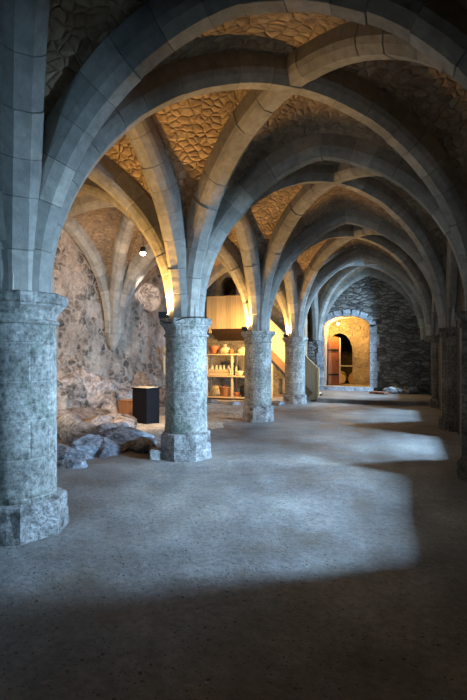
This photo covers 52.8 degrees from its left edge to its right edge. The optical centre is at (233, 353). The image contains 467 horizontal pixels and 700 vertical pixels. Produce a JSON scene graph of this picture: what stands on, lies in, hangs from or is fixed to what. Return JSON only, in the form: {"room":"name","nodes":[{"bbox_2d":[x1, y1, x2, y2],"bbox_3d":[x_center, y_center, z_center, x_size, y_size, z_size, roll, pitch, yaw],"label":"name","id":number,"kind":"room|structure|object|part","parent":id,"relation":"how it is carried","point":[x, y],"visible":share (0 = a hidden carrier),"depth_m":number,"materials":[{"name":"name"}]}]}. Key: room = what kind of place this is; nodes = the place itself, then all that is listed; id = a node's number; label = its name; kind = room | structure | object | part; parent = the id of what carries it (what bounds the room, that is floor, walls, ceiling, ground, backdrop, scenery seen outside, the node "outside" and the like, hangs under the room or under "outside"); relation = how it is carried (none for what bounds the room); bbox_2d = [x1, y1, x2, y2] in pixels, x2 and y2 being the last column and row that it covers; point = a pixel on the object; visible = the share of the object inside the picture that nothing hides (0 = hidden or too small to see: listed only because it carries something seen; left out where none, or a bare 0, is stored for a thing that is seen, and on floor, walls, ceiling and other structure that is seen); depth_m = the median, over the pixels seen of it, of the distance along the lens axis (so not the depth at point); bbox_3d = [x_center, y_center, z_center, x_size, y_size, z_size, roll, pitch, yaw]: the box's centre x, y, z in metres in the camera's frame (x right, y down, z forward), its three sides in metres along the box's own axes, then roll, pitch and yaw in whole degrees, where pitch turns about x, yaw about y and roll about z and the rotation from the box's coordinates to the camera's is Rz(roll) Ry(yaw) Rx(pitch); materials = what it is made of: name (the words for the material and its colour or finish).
{"room":"vaulted stone cellar","nodes":[
{"label":"vaulted stone cellar","id":0,"kind":"room"},
{"bbox_2d":[52,229,210,417],"bbox_3d":[-4.162,-1.150,10.186,1.101,5.700,18.906,0,0,19],"label":"wall","id":1,"kind":"structure","parent":0,"point":[81,342],"depth_m":12.33,"materials":[{"name":"grey stone"}]},
{"bbox_2d":[61,368,86,407],"bbox_3d":[-3.975,1.045,11.181,1.096,1.478,1.097,0,0,-6],"label":"boulder","id":2,"kind":"object","parent":1,"relation":"attached to","point":[73,386],"visible":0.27,"depth_m":10.88,"materials":[{"name":"grey stone"}]},
{"bbox_2d":[105,333,121,349],"bbox_3d":[-3.278,-0.330,12.790,0.495,0.460,0.499,0,0,42],"label":"corbel","id":3,"kind":"object","parent":1,"relation":"attached to","point":[112,339],"visible":0.94,"depth_m":12.64,"materials":[{"name":"stone"}]},
{"bbox_2d":[162,346,165,373],"bbox_3d":[-2.210,0.310,15.329,0.260,1.260,0.240,0,0,-41],"label":"wooden plaque","id":4,"kind":"object","parent":1,"relation":"attached to","point":[164,348],"visible":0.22,"depth_m":15.26,"materials":[{"name":"brown wood"}]},
{"bbox_2d":[0,394,466,699],"bbox_3d":[0.626,1.615,10.509,10.670,0.119,22.660,0,0,19],"label":"floor","id":5,"kind":"structure","parent":0,"point":[318,551],"depth_m":3.49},
{"bbox_2d":[0,289,69,545],"bbox_3d":[-1.989,0.556,4.357,0.841,2.208,0.840,0,0,41],"label":"stone column","id":6,"kind":"structure","parent":5,"relation":"on","point":[33,507],"depth_m":4.09,"materials":[{"name":"grey stone"}]},
{"bbox_2d":[0,176,52,292],"bbox_3d":[-2.652,-1.991,2.358,0.368,2.883,4.690,0,0,18],"label":"arch","id":7,"kind":"object","parent":6,"relation":"on","point":[4,277],"visible":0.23,"depth_m":4.06,"materials":[{"name":"stone"}]},
{"bbox_2d":[57,413,80,436],"bbox_3d":[-3.350,1.546,9.636,0.862,0.689,0.930,0,0,19],"label":"slab","id":8,"kind":"object","parent":5,"relation":"on","point":[70,415],"visible":0.1,"depth_m":9.33,"materials":[{"name":"stone"}]},
{"bbox_2d":[57,457,87,468],"bbox_3d":[-2.324,1.618,6.728,0.542,0.258,0.371,0,0,41],"label":"slab","id":9,"kind":"object","parent":5,"relation":"on","point":[72,462],"visible":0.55,"depth_m":6.64,"materials":[{"name":"grey stone"}]},
{"bbox_2d":[57,443,93,459],"bbox_3d":[-2.617,1.637,7.481,0.964,0.392,0.579,0,0,19],"label":"slab","id":10,"kind":"object","parent":5,"relation":"on","point":[63,451],"visible":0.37,"depth_m":7.29,"materials":[{"name":"grey stone"}]},
{"bbox_2d":[56,418,95,443],"bbox_3d":[-2.831,1.546,8.848,0.753,0.654,1.046,0,0,-41],"label":"slab","id":11,"kind":"object","parent":5,"relation":"on","point":[69,430],"visible":0.38,"depth_m":8.67,"materials":[{"name":"brown stone"}]},
{"bbox_2d":[56,407,114,420],"bbox_3d":[-3.454,1.573,10.746,2.054,0.749,1.430,0,0,-9],"label":"slab","id":12,"kind":"object","parent":5,"relation":"on","point":[82,414],"visible":0.27,"depth_m":10.60,"materials":[{"name":"stone"}]},
{"bbox_2d":[70,434,103,455],"bbox_3d":[-2.364,1.601,7.852,0.584,0.506,1.011,0,0,19],"label":"slab","id":13,"kind":"object","parent":5,"relation":"on","point":[91,443],"visible":0.42,"depth_m":7.59,"materials":[{"name":"grey stone"}]},
{"bbox_2d":[79,368,118,412],"bbox_3d":[-3.629,1.036,11.784,1.574,1.505,1.573,0,0,-20],"label":"boulder","id":14,"kind":"object","parent":5,"relation":"on","point":[101,393],"visible":0.48,"depth_m":11.27,"materials":[{"name":"grey stone"}]},
{"bbox_2d":[83,414,114,425],"bbox_3d":[-2.950,1.558,9.969,0.764,0.538,1.429,0,0,27],"label":"slab","id":15,"kind":"object","parent":5,"relation":"on","point":[96,420],"visible":0.18,"depth_m":9.86,"materials":[{"name":"grey stone"}]},
{"bbox_2d":[92,422,129,434],"bbox_3d":[-2.377,1.522,8.763,0.941,0.519,0.813,0,0,-38],"label":"slab","id":16,"kind":"object","parent":5,"relation":"on","point":[100,428],"visible":0.13,"depth_m":8.64,"materials":[{"name":"grey stone"}]},
{"bbox_2d":[94,432,138,457],"bbox_3d":[-1.936,1.610,7.937,0.484,0.510,1.174,0,0,19],"label":"slab","id":17,"kind":"object","parent":5,"relation":"on","point":[116,443],"visible":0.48,"depth_m":7.76,"materials":[{"name":"grey stone"}]},
{"bbox_2d":[106,413,136,420],"bbox_3d":[-2.833,1.588,10.514,0.831,0.515,1.428,0,0,37],"label":"slab","id":18,"kind":"object","parent":5,"relation":"on","point":[115,415],"visible":0.11,"depth_m":10.64,"materials":[{"name":"brown stone"}]},
{"bbox_2d":[110,380,133,401],"bbox_3d":[-3.113,1.287,12.508,0.959,1.193,1.402,0,0,-2],"label":"boulder","id":19,"kind":"object","parent":5,"relation":"on","point":[123,390],"visible":0.27,"depth_m":12.13,"materials":[{"name":"grey stone"}]},
{"bbox_2d":[110,416,136,428],"bbox_3d":[-2.346,1.551,10.110,0.582,0.398,0.909,0,0,0],"label":"slab","id":20,"kind":"object","parent":5,"relation":"on","point":[132,423],"visible":0.37,"depth_m":9.93,"materials":[{"name":"beige stone"}]},
{"bbox_2d":[118,399,132,415],"bbox_3d":[-2.539,1.345,11.420,0.390,0.462,0.370,0,0,35],"label":"wooden box","id":21,"kind":"object","parent":5,"relation":"on","point":[125,405],"visible":0.54,"depth_m":11.26,"materials":[{"name":"brown wood"}]},
{"bbox_3d":[-2.539,1.126,11.420,0.390,0.025,0.370,0,0,35],"label":"lid","id":22,"kind":"part","parent":21,"relation":"part of","materials":[{"name":"brown wood"}]},
{"bbox_2d":[100,426,154,437],"bbox_3d":[-1.970,1.565,8.660,1.065,0.476,0.646,0,0,-33],"label":"slab","id":23,"kind":"object","parent":5,"relation":"on","point":[122,429],"visible":0.34,"depth_m":8.47,"materials":[{"name":"grey stone"}]},
{"bbox_2d":[131,371,153,386],"bbox_3d":[-2.754,1.111,13.992,0.895,1.207,1.497,0,0,-16],"label":"boulder","id":24,"kind":"object","parent":5,"relation":"on","point":[140,379],"visible":0.28,"depth_m":13.61,"materials":[{"name":"grey stone"}]},
{"bbox_2d":[130,437,156,452],"bbox_3d":[-1.502,1.600,7.935,0.459,0.420,0.925,0,0,-38],"label":"slab","id":25,"kind":"object","parent":5,"relation":"on","point":[142,444],"visible":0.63,"depth_m":7.70,"materials":[{"name":"stone"}]},
{"bbox_2d":[131,386,159,423],"bbox_3d":[-2.024,1.185,10.870,0.500,0.844,0.460,0,0,35],"label":"plinth","id":26,"kind":"object","parent":5,"relation":"on","point":[145,398],"visible":0.96,"depth_m":10.70,"materials":[{"name":"black paint"}]},
{"bbox_3d":[-2.024,0.768,10.870,0.420,0.012,0.380,0,0,35],"label":"paper panel","id":27,"kind":"part","parent":26,"relation":"part of","materials":[{"name":"beige paper"}]},
{"bbox_3d":[-2.024,0.788,10.870,0.500,0.030,0.460,0,0,35],"label":"plate","id":28,"kind":"part","parent":26,"relation":"part of","materials":[{"name":"black paint"}]},
{"bbox_2d":[158,386,164,406],"bbox_3d":[-2.264,1.397,14.186,0.918,0.855,0.778,0,0,-6],"label":"boulder","id":29,"kind":"object","parent":5,"relation":"on","point":[162,388],"visible":0.23,"depth_m":13.86,"materials":[{"name":"stone"}]},
{"bbox_2d":[149,317,211,461],"bbox_3d":[-0.840,0.556,7.405,0.996,2.208,0.814,0,0,-3],"label":"stone column","id":30,"kind":"structure","parent":5,"relation":"on","point":[185,437],"depth_m":7.11,"materials":[{"name":"grey stone"}]},
{"bbox_2d":[158,312,168,317],"bbox_3d":[-1.077,-0.580,7.238,0.136,0.130,0.156,0,0,2],"label":"uplight","id":31,"kind":"object","parent":30,"relation":"attached to","point":[160,314],"visible":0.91,"depth_m":7.16,"materials":[{"name":"metal"}]},
{"bbox_2d":[159,316,207,322],"bbox_3d":[-0.815,-0.513,7.133,0.800,0.101,0.286,0,0,14],"label":"power cable","id":32,"kind":"object","parent":30,"relation":"attached to","point":[195,316],"visible":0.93,"depth_m":7.03,"materials":[{"name":"black rubber"}]},
{"bbox_2d":[207,399,219,402],"bbox_3d":[-0.687,1.573,15.284,0.561,0.257,0.370,0,0,19],"label":"slab","id":33,"kind":"object","parent":5,"relation":"on","point":[208,400],"visible":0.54,"depth_m":15.13,"materials":[{"name":"grey stone"}]},
{"bbox_2d":[207,354,244,399],"bbox_3d":[0.018,0.799,16.486,1.965,1.602,0.550,0,0,19],"label":"shelf unit","id":34,"kind":"object","parent":5,"relation":"on","point":[231,397],"visible":0.44,"depth_m":16.45,"materials":[{"name":"brown wood"}]},
{"bbox_2d":[208,346,219,353],"bbox_3d":[-0.694,-0.146,16.739,0.410,0.285,0.410,0,0,19],"label":"clay bowl","id":35,"kind":"object","parent":34,"relation":"on","point":[213,349],"visible":1,"depth_m":16.61,"materials":[{"name":"ceramic"}]},
{"bbox_2d":[210,384,220,395],"bbox_3d":[-0.591,1.276,16.694,0.539,0.420,0.524,0,0,19],"label":"cloth sack","id":36,"kind":"object","parent":34,"relation":"on","point":[215,390],"visible":0.84,"depth_m":16.50,"materials":[{"name":"beige fabric"}]},
{"bbox_2d":[208,368,230,375],"bbox_3d":[-0.470,0.636,16.651,0.780,0.240,0.320,0,0,19],"label":"wooden crate","id":37,"kind":"object","parent":34,"relation":"on","point":[210,371],"visible":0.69,"depth_m":16.50,"materials":[{"name":"brown wood"}]},
{"bbox_2d":[218,385,230,396],"bbox_3d":[-0.272,1.285,16.550,0.430,0.404,0.470,0,0,-30],"label":"wicker basket","id":38,"kind":"object","parent":34,"relation":"on","point":[225,391],"visible":0.88,"depth_m":16.40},
{"bbox_2d":[219,344,229,353],"bbox_3d":[-0.311,-0.173,16.620,0.440,0.340,0.434,0,0,19],"label":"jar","id":39,"kind":"object","parent":34,"relation":"on","point":[224,349],"visible":0.94,"depth_m":16.48,"materials":[{"name":"beige ceramic"}]},
{"bbox_2d":[236,371,243,375],"bbox_3d":[0.222,0.675,16.389,0.280,0.163,0.277,0,0,19],"label":"bowl","id":40,"kind":"object","parent":34,"relation":"on","point":[239,373],"visible":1,"depth_m":16.29,"materials":[{"name":"ceramic"}]},
{"bbox_2d":[237,347,244,353],"bbox_3d":[0.331,-0.123,16.395,0.482,0.240,0.475,0,0,19],"label":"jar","id":41,"kind":"object","parent":34,"relation":"on","point":[241,350],"visible":0.73,"depth_m":16.23,"materials":[{"name":"beige ceramic"}]},
{"bbox_2d":[240,384,244,396],"bbox_3d":[0.417,1.262,16.342,0.420,0.450,0.420,0,0,19],"label":"pot","id":42,"kind":"object","parent":34,"relation":"on","point":[242,386],"visible":0.33,"depth_m":16.21,"materials":[{"name":"ceramic"}]},
{"bbox_2d":[227,401,239,404],"bbox_3d":[0.030,1.569,14.678,0.510,0.191,0.335,0,0,-31],"label":"slab","id":43,"kind":"object","parent":5,"relation":"on","point":[232,402],"visible":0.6,"depth_m":14.57,"materials":[{"name":"grey stone"}]},
{"bbox_2d":[241,331,274,421],"bbox_3d":[0.596,0.556,11.441,0.811,2.208,0.811,0,0,42],"label":"stone column","id":44,"kind":"structure","parent":5,"relation":"on","point":[257,407],"depth_m":11.15,"materials":[{"name":"grey stone"}]},
{"bbox_2d":[272,401,285,405],"bbox_3d":[1.451,1.581,14.950,0.354,0.179,0.506,0,0,-23],"label":"slab","id":45,"kind":"object","parent":5,"relation":"on","point":[278,403],"visible":0.88,"depth_m":14.80,"materials":[{"name":"grey stone"}]},
{"bbox_2d":[282,337,307,403],"bbox_3d":[2.028,0.556,15.495,0.808,2.208,0.809,0,0,41],"label":"stone column","id":46,"kind":"structure","parent":5,"relation":"on","point":[294,346],"depth_m":15.20,"materials":[{"name":"grey stone"}]},
{"bbox_2d":[270,319,320,399],"bbox_3d":[1.885,-0.203,17.124,2.592,3.626,1.002,0,0,19],"label":"stair","id":47,"kind":"structure","parent":5,"relation":"on","point":[277,345],"depth_m":16.68,"materials":[{"name":"beige wood"}]},
{"bbox_3d":[1.372,0.975,16.814,0.080,1.250,0.080,0,0,19],"label":"support post","id":48,"kind":"part","parent":47,"relation":"part of","materials":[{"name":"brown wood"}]},
{"bbox_3d":[1.764,-0.754,16.725,2.475,2.524,0.090,0,0,19],"label":"handrail","id":49,"kind":"part","parent":47,"relation":"part of","materials":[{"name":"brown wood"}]},
{"bbox_3d":[2.928,1.040,16.314,0.090,1.140,0.100,0,0,19],"label":"newel post","id":50,"kind":"part","parent":47,"relation":"part of","materials":[{"name":"brown wood"}]},
{"bbox_2d":[438,327,456,431],"bbox_3d":[4.647,0.545,10.030,0.500,2.190,0.800,0,0,19],"label":"column","id":51,"kind":"object","parent":5,"relation":"on","point":[447,421],"visible":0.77,"depth_m":9.83,"materials":[{"name":"stone"}]},
{"bbox_2d":[454,311,466,482],"bbox_3d":[3.136,0.545,6.056,0.500,2.190,0.800,0,0,19],"label":"column","id":52,"kind":"object","parent":5,"relation":"on","point":[460,461],"visible":0.97,"depth_m":6.02,"materials":[{"name":"stone"}]},
{"bbox_2d":[43,0,466,312],"bbox_3d":[0.102,-2.019,9.864,8.309,2.972,20.204,0,0,19],"label":"ceiling","id":53,"kind":"structure","parent":0,"point":[188,130],"depth_m":5.98,"materials":[{"name":"beige stone"}]},
{"bbox_2d":[0,0,49,290],"bbox_3d":[-0.617,-1.985,1.606,0.328,2.869,6.625,0,0,-27],"label":"rib","id":54,"kind":"object","parent":53,"relation":"attached to","point":[23,23],"visible":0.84,"depth_m":3.73,"materials":[{"name":"stone"}]},
{"bbox_2d":[63,217,110,332],"bbox_3d":[-3.975,-2.025,10.782,0.270,2.950,4.730,0,0,19],"label":"rib","id":55,"kind":"structure","parent":53,"relation":"attached to","point":[71,225],"depth_m":11.90,"materials":[{"name":"stone"}]},
{"bbox_2d":[9,116,187,316],"bbox_3d":[-1.368,-1.997,5.882,0.367,2.894,3.774,0,0,22],"label":"arch","id":56,"kind":"object","parent":53,"relation":"attached to","point":[144,138],"visible":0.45,"depth_m":6.72,"materials":[{"name":"stone"}]},
{"bbox_2d":[109,213,134,333],"bbox_3d":[-2.011,-2.110,10.098,0.329,3.120,6.427,0,0,-25],"label":"rib","id":57,"kind":"object","parent":53,"relation":"attached to","point":[126,226],"visible":0.37,"depth_m":12.01,"materials":[{"name":"stone"}]},
{"bbox_2d":[78,178,195,316],"bbox_3d":[-2.710,-1.930,8.091,4.640,2.759,0.350,0,0,19],"label":"arch","id":58,"kind":"object","parent":53,"relation":"attached to","point":[89,187],"visible":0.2,"depth_m":7.76,"materials":[{"name":"stone"}]},
{"bbox_2d":[140,247,145,255],"bbox_3d":[-1.726,-2.397,8.967,0.124,1.035,0.122,0,0,19],"label":"spotlight","id":59,"kind":"object","parent":53,"relation":"hanging from","point":[142,249],"visible":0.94,"depth_m":8.93,"materials":[{"name":"glass"}]},
{"bbox_2d":[87,156,203,316],"bbox_3d":[-3.251,-1.999,6.537,5.784,2.898,0.329,0,0,-19],"label":"rib","id":60,"kind":"object","parent":53,"relation":"attached to","point":[106,174],"visible":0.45,"depth_m":7.02,"materials":[{"name":"stone"}]},
{"bbox_2d":[66,194,269,330],"bbox_3d":[-2.039,-2.110,10.107,6.385,3.119,0.328,0,0,-27],"label":"rib","id":61,"kind":"object","parent":53,"relation":"attached to","point":[228,252],"visible":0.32,"depth_m":10.95,"materials":[{"name":"stone"}]},
{"bbox_2d":[119,243,265,333],"bbox_3d":[-1.340,-2.015,12.115,4.580,2.931,0.349,0,0,19],"label":"arch","id":62,"kind":"object","parent":53,"relation":"attached to","point":[139,263],"visible":0.32,"depth_m":12.44,"materials":[{"name":"stone"}]},
{"bbox_2d":[123,257,289,336],"bbox_3d":[-0.624,-2.119,14.142,6.435,3.139,0.329,0,0,-27],"label":"rib","id":63,"kind":"object","parent":53,"relation":"attached to","point":[281,294],"visible":0.21,"depth_m":15.09,"materials":[{"name":"stone"}]},
{"bbox_2d":[169,211,260,330],"bbox_3d":[-0.074,-2.034,9.424,0.370,2.968,4.730,0,0,18],"label":"arch","id":64,"kind":"object","parent":53,"relation":"attached to","point":[244,230],"visible":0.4,"depth_m":10.72,"materials":[{"name":"stone"}]},
{"bbox_2d":[207,263,286,333],"bbox_3d":[0.083,-2.020,16.172,4.600,2.941,0.349,0,0,19],"label":"arch","id":65,"kind":"object","parent":53,"relation":"attached to","point":[219,270],"visible":0.2,"depth_m":16.24,"materials":[{"name":"stone"}]},
{"bbox_2d":[32,0,466,291],"bbox_3d":[0.104,-1.868,3.628,4.910,2.637,0.350,0,0,19],"label":"arch","id":66,"kind":"object","parent":53,"relation":"attached to","point":[437,29],"visible":0.83,"depth_m":3.78,"materials":[{"name":"stone"}]},
{"bbox_2d":[49,51,466,310],"bbox_3d":[0.645,-2.000,5.220,6.022,2.899,0.328,0,0,-18],"label":"rib","id":67,"kind":"object","parent":53,"relation":"attached to","point":[343,90],"visible":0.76,"depth_m":5.16,"materials":[{"name":"stone"}]},
{"bbox_2d":[248,263,297,336],"bbox_3d":[1.313,-2.035,13.467,0.386,2.970,4.782,0,0,19],"label":"arch","id":68,"kind":"object","parent":53,"relation":"attached to","point":[290,280],"visible":0.25,"depth_m":14.95,"materials":[{"name":"stone"}]},
{"bbox_2d":[288,293,318,340],"bbox_3d":[2.711,-2.015,17.454,0.369,2.930,4.630,0,0,19],"label":"arch","id":69,"kind":"object","parent":53,"relation":"attached to","point":[314,308],"visible":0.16,"depth_m":19.00,"materials":[{"name":"stone"}]},
{"bbox_2d":[168,133,464,316],"bbox_3d":[1.266,-1.927,6.708,4.740,2.754,0.348,0,0,19],"label":"arch","id":70,"kind":"object","parent":53,"relation":"attached to","point":[315,147],"visible":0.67,"depth_m":6.64,"materials":[{"name":"stone"}]},
{"bbox_2d":[186,21,459,316],"bbox_3d":[0.699,-2.000,5.122,0.330,2.900,5.888,0,0,-32],"label":"rib","id":71,"kind":"object","parent":53,"relation":"attached to","point":[348,43],"visible":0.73,"depth_m":5.60,"materials":[{"name":"stone"}]},
{"bbox_2d":[204,164,445,327],"bbox_3d":[1.962,-2.110,8.760,6.533,3.120,0.329,0,0,-27],"label":"rib","id":72,"kind":"object","parent":53,"relation":"attached to","point":[370,188],"visible":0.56,"depth_m":9.22,"materials":[{"name":"stone"}]},
{"bbox_2d":[252,225,431,330],"bbox_3d":[3.339,-2.120,12.808,6.611,3.139,0.328,0,0,-26],"label":"rib","id":73,"kind":"object","parent":53,"relation":"attached to","point":[343,231],"visible":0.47,"depth_m":13.39,"materials":[{"name":"stone"}]},
{"bbox_2d":[267,208,442,329],"bbox_3d":[2.635,-2.034,10.730,4.800,2.967,0.346,0,0,19],"label":"arch","id":74,"kind":"object","parent":53,"relation":"attached to","point":[338,218],"visible":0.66,"depth_m":10.66,"materials":[{"name":"stone"}]},
{"bbox_2d":[291,259,423,339],"bbox_3d":[4.739,-2.110,16.793,6.490,3.120,0.329,0,0,-26],"label":"rib","id":75,"kind":"object","parent":53,"relation":"attached to","point":[361,262],"visible":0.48,"depth_m":17.54,"materials":[{"name":"stone"}]},
{"bbox_2d":[259,162,465,330],"bbox_3d":[1.905,-2.110,8.689,0.329,3.120,6.575,0,0,-25],"label":"rib","id":76,"kind":"object","parent":53,"relation":"attached to","point":[342,172],"visible":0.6,"depth_m":10.02,"materials":[{"name":"stone"}]},
{"bbox_2d":[302,249,430,336],"bbox_3d":[4.059,-2.029,14.787,4.780,2.958,0.349,0,0,19],"label":"arch","id":77,"kind":"object","parent":53,"relation":"attached to","point":[346,259],"visible":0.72,"depth_m":14.71,"materials":[{"name":"stone"}]},
{"bbox_2d":[297,225,456,336],"bbox_3d":[3.321,-2.120,12.723,0.328,3.139,6.597,0,0,-25],"label":"rib","id":78,"kind":"object","parent":53,"relation":"attached to","point":[332,244],"visible":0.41,"depth_m":14.12,"materials":[{"name":"stone"}]},
{"bbox_2d":[317,260,438,340],"bbox_3d":[4.711,-2.110,16.713,0.329,3.120,6.490,0,0,-26],"label":"rib","id":79,"kind":"object","parent":53,"relation":"attached to","point":[342,274],"visible":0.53,"depth_m":18.34,"materials":[{"name":"stone"}]},
{"bbox_2d":[424,241,457,339],"bbox_3d":[5.328,-2.022,12.016,0.249,2.943,13.180,0,0,19],"label":"wall","id":80,"kind":"structure","parent":53,"relation":"attached to","point":[451,263],"depth_m":9.71,"materials":[{"name":"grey stone"}]},
{"bbox_2d":[204,272,306,394],"bbox_3d":[0.669,-1.150,18.615,4.420,5.700,0.600,0,0,19],"label":"wall","id":81,"kind":"structure","parent":0,"point":[217,288],"depth_m":18.53,"materials":[{"name":"beige stone"}]},
{"bbox_2d":[206,295,245,340],"bbox_3d":[-0.050,-1.327,17.828,1.640,1.615,1.320,0,0,19],"label":"gallery","id":82,"kind":"object","parent":81,"relation":"attached to","point":[227,314],"visible":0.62,"depth_m":17.31,"materials":[{"name":"beige wood"}]},
{"bbox_3d":[-0.247,-2.115,17.261,1.640,0.040,0.120,0,0,19],"label":"cap rail","id":83,"kind":"part","parent":82,"relation":"part of","materials":[{"name":"brown wood"}]},
{"bbox_2d":[307,321,351,383],"bbox_3d":[5.569,0.100,22.680,4.600,3.200,3.400,0,0,19],"label":"wall","id":84,"kind":"structure","parent":0,"point":[346,347],"depth_m":24.39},
{"bbox_2d":[341,371,346,383],"bbox_3d":[5.002,1.120,22.083,0.660,0.660,0.828,0,0,13],"label":"wine barrel","id":85,"kind":"object","parent":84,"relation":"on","point":[343,374],"visible":0.39,"depth_m":21.70,"materials":[{"name":"brown wood"}]},
{"bbox_2d":[347,372,351,383],"bbox_3d":[5.620,1.110,21.498,0.680,0.680,0.828,0,0,31],"label":"wine barrel","id":86,"kind":"object","parent":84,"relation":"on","point":[349,378],"visible":0.19,"depth_m":21.27,"materials":[{"name":"brown wood"}]},
{"bbox_2d":[325,317,369,386],"bbox_3d":[4.943,-0.096,20.092,1.892,2.897,1.800,0,0,19],"label":"wall","id":87,"kind":"structure","parent":0,"point":[333,321],"depth_m":20.07,"materials":[{"name":"yellow paint"}]},
{"bbox_2d":[328,337,340,384],"bbox_3d":[4.325,0.280,20.132,0.515,2.060,0.106,0,0,3],"label":"door","id":88,"kind":"structure","parent":87,"relation":"in","point":[334,343],"depth_m":20.12,"materials":[{"name":"red wood"}]},
{"bbox_2d":[330,319,369,384],"bbox_3d":[5.243,-0.100,20.834,2.600,3.400,0.300,0,0,19],"label":"wall","id":89,"kind":"structure","parent":0,"point":[357,331],"depth_m":20.60,"materials":[{"name":"beige paint"}]},
{"bbox_2d":[308,276,428,392],"bbox_3d":[5.565,-1.150,18.869,5.100,5.700,0.500,0,0,19],"label":"wall","id":90,"kind":"structure","parent":0,"point":[403,358],"depth_m":18.40,"materials":[{"name":"grey stone"}]},
{"bbox_2d":[320,386,373,390],"bbox_3d":[4.559,1.410,18.976,2.100,0.200,0.340,0,0,19],"label":"step","id":91,"kind":"structure","parent":90,"relation":"attached to","point":[333,388],"depth_m":18.85,"materials":[{"name":"stone"}]},
{"bbox_2d":[316,309,379,387],"bbox_3d":[4.601,-0.233,18.972,2.491,3.124,0.100,0,0,19],"label":"trim","id":92,"kind":"structure","parent":90,"relation":"attached to","point":[374,337],"depth_m":18.66,"materials":[{"name":"stone"}]},
{"bbox_2d":[321,269,419,340],"bbox_3d":[5.424,-1.967,18.707,4.340,2.835,0.268,0,0,19],"label":"arch","id":93,"kind":"object","parent":90,"relation":"attached to","point":[342,287],"visible":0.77,"depth_m":18.69,"materials":[{"name":"stone"}]},
{"bbox_2d":[317,390,430,405],"bbox_3d":[4.729,1.567,16.895,4.420,0.185,3.820,0,0,19],"label":"floor","id":94,"kind":"structure","parent":0,"point":[327,396],"depth_m":15.67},
{"bbox_2d":[369,391,388,393],"bbox_3d":[5.386,1.430,17.396,0.340,0.070,0.620,0,0,-42],"label":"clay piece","id":95,"kind":"object","parent":94,"relation":"on","point":[372,392],"visible":1,"depth_m":17.29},
{"bbox_2d":[386,387,396,392],"bbox_3d":[5.982,1.384,17.723,0.392,0.310,0.329,0,0,-44],"label":"rubble stone","id":96,"kind":"object","parent":94,"relation":"on","point":[389,389],"visible":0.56,"depth_m":17.62,"materials":[{"name":"grey stone"}]},
{"bbox_2d":[402,389,409,393],"bbox_3d":[6.346,1.414,17.323,0.249,0.201,0.355,0,0,-2],"label":"rubble stone","id":97,"kind":"object","parent":94,"relation":"on","point":[404,391],"visible":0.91,"depth_m":17.25,"materials":[{"name":"grey stone"}]},
{"bbox_2d":[407,386,417,392],"bbox_3d":[6.733,1.352,17.630,0.398,0.292,0.395,0,0,-27],"label":"rubble stone","id":98,"kind":"object","parent":94,"relation":"on","point":[412,389],"visible":0.86,"depth_m":17.47,"materials":[{"name":"grey stone"}]},
{"bbox_2d":[429,335,438,408],"bbox_3d":[6.137,0.545,14.064,0.500,2.190,0.800,0,0,19],"label":"column","id":99,"kind":"structure","parent":0,"point":[434,400],"depth_m":13.89,"materials":[{"name":"stone"}]},
{"bbox_2d":[429,267,464,435],"bbox_3d":[4.655,-1.150,8.015,1.200,5.700,20.800,0,0,19],"label":"wall","id":100,"kind":"structure","parent":0,"point":[460,291],"depth_m":9.57,"materials":[{"name":"grey stone"}]}
]}

